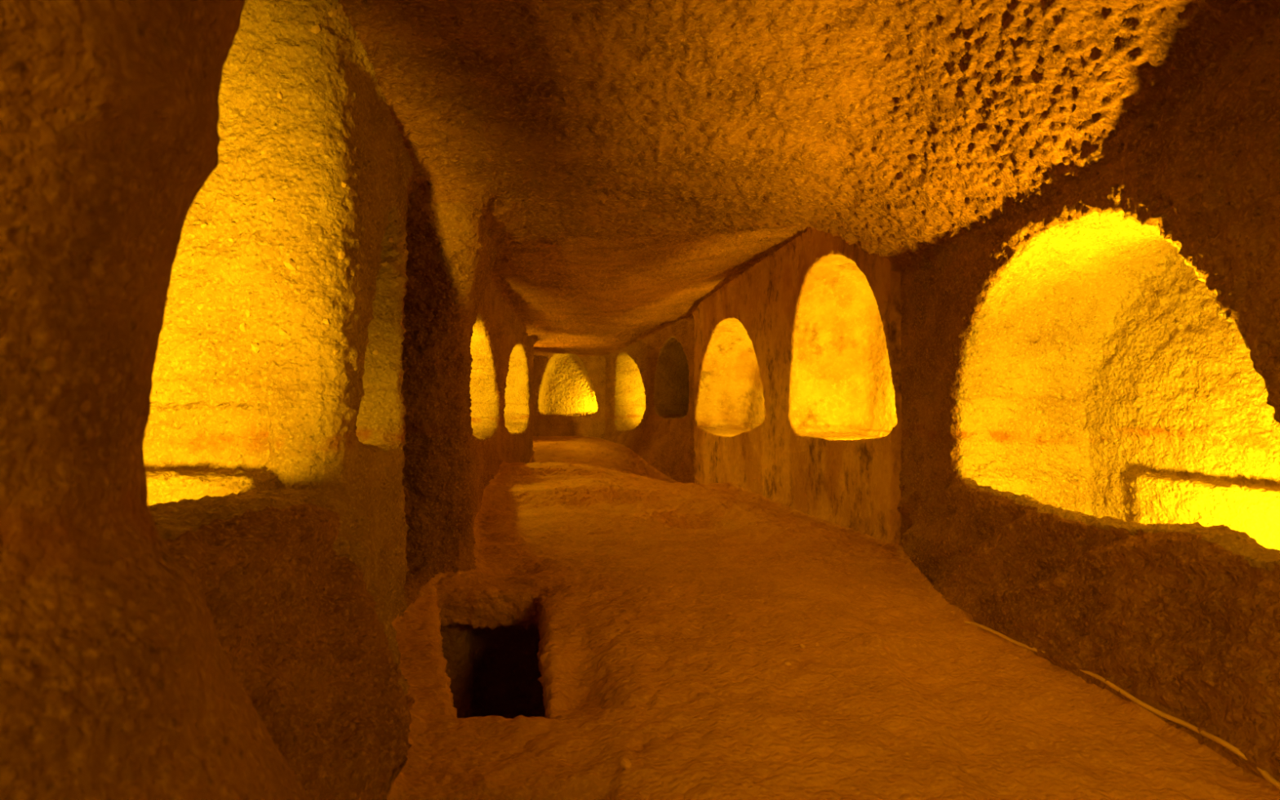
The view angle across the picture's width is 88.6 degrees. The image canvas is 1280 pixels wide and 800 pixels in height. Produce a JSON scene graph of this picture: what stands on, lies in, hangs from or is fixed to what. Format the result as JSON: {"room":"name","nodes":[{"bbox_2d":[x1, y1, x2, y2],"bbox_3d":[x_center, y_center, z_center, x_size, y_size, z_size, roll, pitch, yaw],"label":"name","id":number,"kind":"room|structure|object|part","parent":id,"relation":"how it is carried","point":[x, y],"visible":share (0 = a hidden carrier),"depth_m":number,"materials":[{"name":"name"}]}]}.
{"room":"underground chamber","nodes":[
{"label":"underground chamber","id":0,"kind":"room"},
{"bbox_2d":[0,0,310,799],"bbox_3d":[-0.789,-0.248,0.881,0.823,3.060,1.253,0,-1,-5],"label":"wall","id":1,"kind":"structure","parent":0,"point":[117,682],"depth_m":0.83,"materials":[{"name":"brown stone"}]},
{"bbox_2d":[196,0,413,695],"bbox_3d":[-1.435,-0.289,2.850,0.844,2.874,1.359,0,-1,-19],"label":"wall","id":2,"kind":"structure","parent":0,"point":[330,161],"depth_m":2.77,"materials":[{"name":"stone"}]},
{"bbox_2d":[163,172,535,799],"bbox_3d":[-1.713,-0.155,6.470,1.571,3.068,17.620,0,-1,-10],"label":"wall","id":3,"kind":"structure","parent":0,"point":[298,627],"depth_m":1.93,"materials":[{"name":"brown stone"}]},
{"bbox_2d":[142,17,281,540],"bbox_3d":[-1.772,-0.423,1.526,1.306,2.631,2.637,0,-1,-5],"label":"niche","id":4,"kind":"object","parent":3,"relation":"attached to","point":[202,424],"visible":0.27,"depth_m":2.73,"materials":[{"name":"yellow stone"}]},
{"bbox_3d":[-1.753,0.382,1.522,1.232,1.021,2.595,0,-1,-5],"label":"sill","id":5,"kind":"part","parent":4,"relation":"part of","materials":[{"name":"beige stone"}]},
{"bbox_2d":[355,204,406,450],"bbox_3d":[-1.500,-0.379,3.276,0.518,1.273,0.638,0,-1,-5],"label":"niche","id":6,"kind":"object","parent":3,"relation":"attached to","point":[380,420],"visible":0.2,"depth_m":3.54,"materials":[{"name":"brown stone"}]},
{"bbox_3d":[-1.497,0.081,3.260,0.480,0.352,0.597,0,-1,-5],"label":"sill","id":7,"kind":"part","parent":6,"relation":"part of","materials":[{"name":"beige stone"}]},
{"bbox_2d":[469,313,498,439],"bbox_3d":[-2.028,-0.218,6.970,0.774,1.317,2.350,0,-1,-5],"label":"niche","id":8,"kind":"object","parent":3,"relation":"attached to","point":[484,397],"visible":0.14,"depth_m":7.95,"materials":[{"name":"yellow stone"}]},
{"bbox_3d":[-2.025,0.195,6.966,0.767,0.490,2.340,0,-1,-5],"label":"sill","id":9,"kind":"part","parent":8,"relation":"part of","materials":[{"name":"beige stone"}]},
{"bbox_2d":[503,343,529,434],"bbox_3d":[-2.261,-0.181,10.187,0.767,1.445,3.113,0,-1,-3],"label":"niche","id":10,"kind":"object","parent":3,"relation":"attached to","point":[516,410],"visible":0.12,"depth_m":11.61,"materials":[{"name":"yellow stone"}]},
{"bbox_3d":[-2.261,0.283,10.176,0.752,0.516,3.082,0,-1,-3],"label":"sill","id":11,"kind":"part","parent":10,"relation":"part of","materials":[{"name":"beige stone"}]},
{"bbox_2d":[400,195,429,597],"bbox_3d":[-1.999,-0.027,3.877,1.386,2.263,0.711,0,-1,-5],"label":"wall","id":12,"kind":"structure","parent":0,"point":[415,358],"depth_m":4.21,"materials":[{"name":"brown stone"}]},
{"bbox_2d":[405,199,497,573],"bbox_3d":[-1.232,-0.093,4.856,0.487,2.475,2.340,0,-1,-5],"label":"rock pillar","id":13,"kind":"structure","parent":0,"point":[452,253],"depth_m":4.24,"materials":[{"name":"brown stone"}]},
{"bbox_2d":[532,355,605,437],"bbox_3d":[-0.920,-0.163,6.505,3.174,3.038,17.832,0,-1,-10],"label":"wall","id":14,"kind":"structure","parent":0,"point":[591,425],"depth_m":15.21,"materials":[{"name":"stone"}]},
{"bbox_2d":[537,353,599,417],"bbox_3d":[-1.498,-0.375,15.538,1.788,1.546,1.247,0,-1,-5],"label":"niche","id":15,"kind":"object","parent":14,"relation":"attached to","point":[566,388],"visible":0.87,"depth_m":16.09,"materials":[{"name":"yellow stone"}]},
{"bbox_3d":[-1.510,0.239,15.681,1.774,0.323,0.906,0,-1,-5],"label":"sill","id":16,"kind":"part","parent":15,"relation":"part of","materials":[{"name":"beige stone"}]},
{"bbox_2d":[693,227,902,544],"bbox_3d":[1.377,-0.122,7.619,0.128,2.987,5.579,0,-1,-11],"label":"wall","id":17,"kind":"structure","parent":0,"point":[854,485],"depth_m":6.68,"materials":[{"name":"brown stone"}]},
{"bbox_2d":[696,318,765,436],"bbox_3d":[1.537,-0.293,8.858,0.800,1.579,2.901,0,-1,-11],"label":"niche","id":18,"kind":"object","parent":17,"relation":"attached to","point":[731,401],"visible":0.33,"depth_m":9.94,"materials":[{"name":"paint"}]},
{"bbox_3d":[1.536,0.354,8.845,0.790,0.284,2.881,0,-1,-11],"label":"sill","id":19,"kind":"part","parent":18,"relation":"part of","materials":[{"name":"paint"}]},
{"bbox_2d":[789,254,897,441],"bbox_3d":[2.113,-0.470,5.898,0.798,1.677,1.936,0,-1,-11],"label":"niche","id":20,"kind":"object","parent":17,"relation":"in","point":[842,387],"visible":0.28,"depth_m":6.68,"materials":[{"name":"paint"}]},
{"bbox_3d":[2.106,0.264,5.872,0.778,0.209,1.895,0,-1,-11],"label":"sill","id":21,"kind":"part","parent":20,"relation":"part of","materials":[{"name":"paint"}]},
{"bbox_2d":[337,0,1279,356],"bbox_3d":[-0.422,-1.292,6.596,4.027,0.911,17.757,0,-1,-10],"label":"ceiling","id":22,"kind":"structure","parent":0,"point":[625,162],"depth_m":3.25,"materials":[{"name":"brown stone"}]},
{"bbox_2d":[386,435,1279,799],"bbox_3d":[-0.297,1.050,6.614,3.891,0.704,17.859,0,-1,-12],"label":"floor","id":23,"kind":"structure","parent":0,"point":[676,611],"depth_m":2.63,"materials":[{"name":"brown stone"}]},
{"bbox_2d":[434,590,555,719],"bbox_3d":[-0.826,1.694,3.600,1.392,1.101,2.598,0,-1,-5],"label":"hole","id":24,"kind":"object","parent":23,"relation":"in","point":[496,661],"visible":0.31,"depth_m":4.32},
{"bbox_2d":[620,758,631,769],"bbox_3d":[-0.042,1.084,1.954,0.034,0.021,0.048,-1,-1,5],"label":"stone","id":25,"kind":"object","parent":23,"relation":"on","point":[625,763],"visible":1,"depth_m":1.94,"materials":[{"name":"brown stone"}]},
{"bbox_2d":[800,643,805,648],"bbox_3d":[0.722,1.092,2.910,0.023,0.018,0.026,0,-1,11],"label":"stone","id":26,"kind":"object","parent":23,"relation":"on","point":[802,646],"visible":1,"depth_m":2.90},
{"bbox_2d":[964,621,1279,790],"bbox_3d":[1.755,1.100,2.596,0.068,0.096,1.612,0,-1,-4],"label":"cable","id":27,"kind":"object","parent":23,"relation":"on","point":[1266,775],"visible":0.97,"depth_m":2.25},
{"bbox_2d":[600,13,1279,782],"bbox_3d":[1.116,-0.137,6.720,1.147,2.961,17.549,0,-1,-10],"label":"wall","id":28,"kind":"structure","parent":0,"point":[1183,624],"depth_m":2.49,"materials":[{"name":"brown stone"}]},
{"bbox_2d":[613,351,645,431],"bbox_3d":[0.117,-0.184,14.013,0.755,1.738,1.923,0,-1,-23],"label":"niche","id":29,"kind":"object","parent":28,"relation":"attached to","point":[629,395],"visible":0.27,"depth_m":14.73,"materials":[{"name":"yellow stone"}]},
{"bbox_3d":[0.119,0.368,13.998,0.749,0.631,1.904,0,-1,-23],"label":"sill","id":30,"kind":"part","parent":29,"relation":"part of","materials":[{"name":"beige stone"}]},
{"bbox_2d":[652,336,689,419],"bbox_3d":[1.574,-0.393,11.931,2.500,1.507,1.967,0,-1,-5],"label":"niche","id":31,"kind":"object","parent":28,"relation":"attached to","point":[671,387],"visible":0.1,"depth_m":12.71,"materials":[{"name":"brown stone"}]},
{"bbox_3d":[1.575,0.190,11.923,2.472,0.338,1.922,0,-1,-5],"label":"sill","id":32,"kind":"part","parent":31,"relation":"part of","materials":[{"name":"brown stone"}]},
{"bbox_2d":[955,209,1279,571],"bbox_3d":[2.348,0.002,2.757,0.932,1.630,2.365,0,-1,-3],"label":"niche","id":33,"kind":"object","parent":28,"relation":"attached to","point":[1104,384],"visible":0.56,"depth_m":3.47,"materials":[{"name":"yellow stone"}]},
{"bbox_3d":[2.323,0.360,2.748,0.927,0.914,2.343,0,-1,-5],"label":"sill","id":34,"kind":"part","parent":33,"relation":"part of","materials":[{"name":"beige stone"}]}
]}

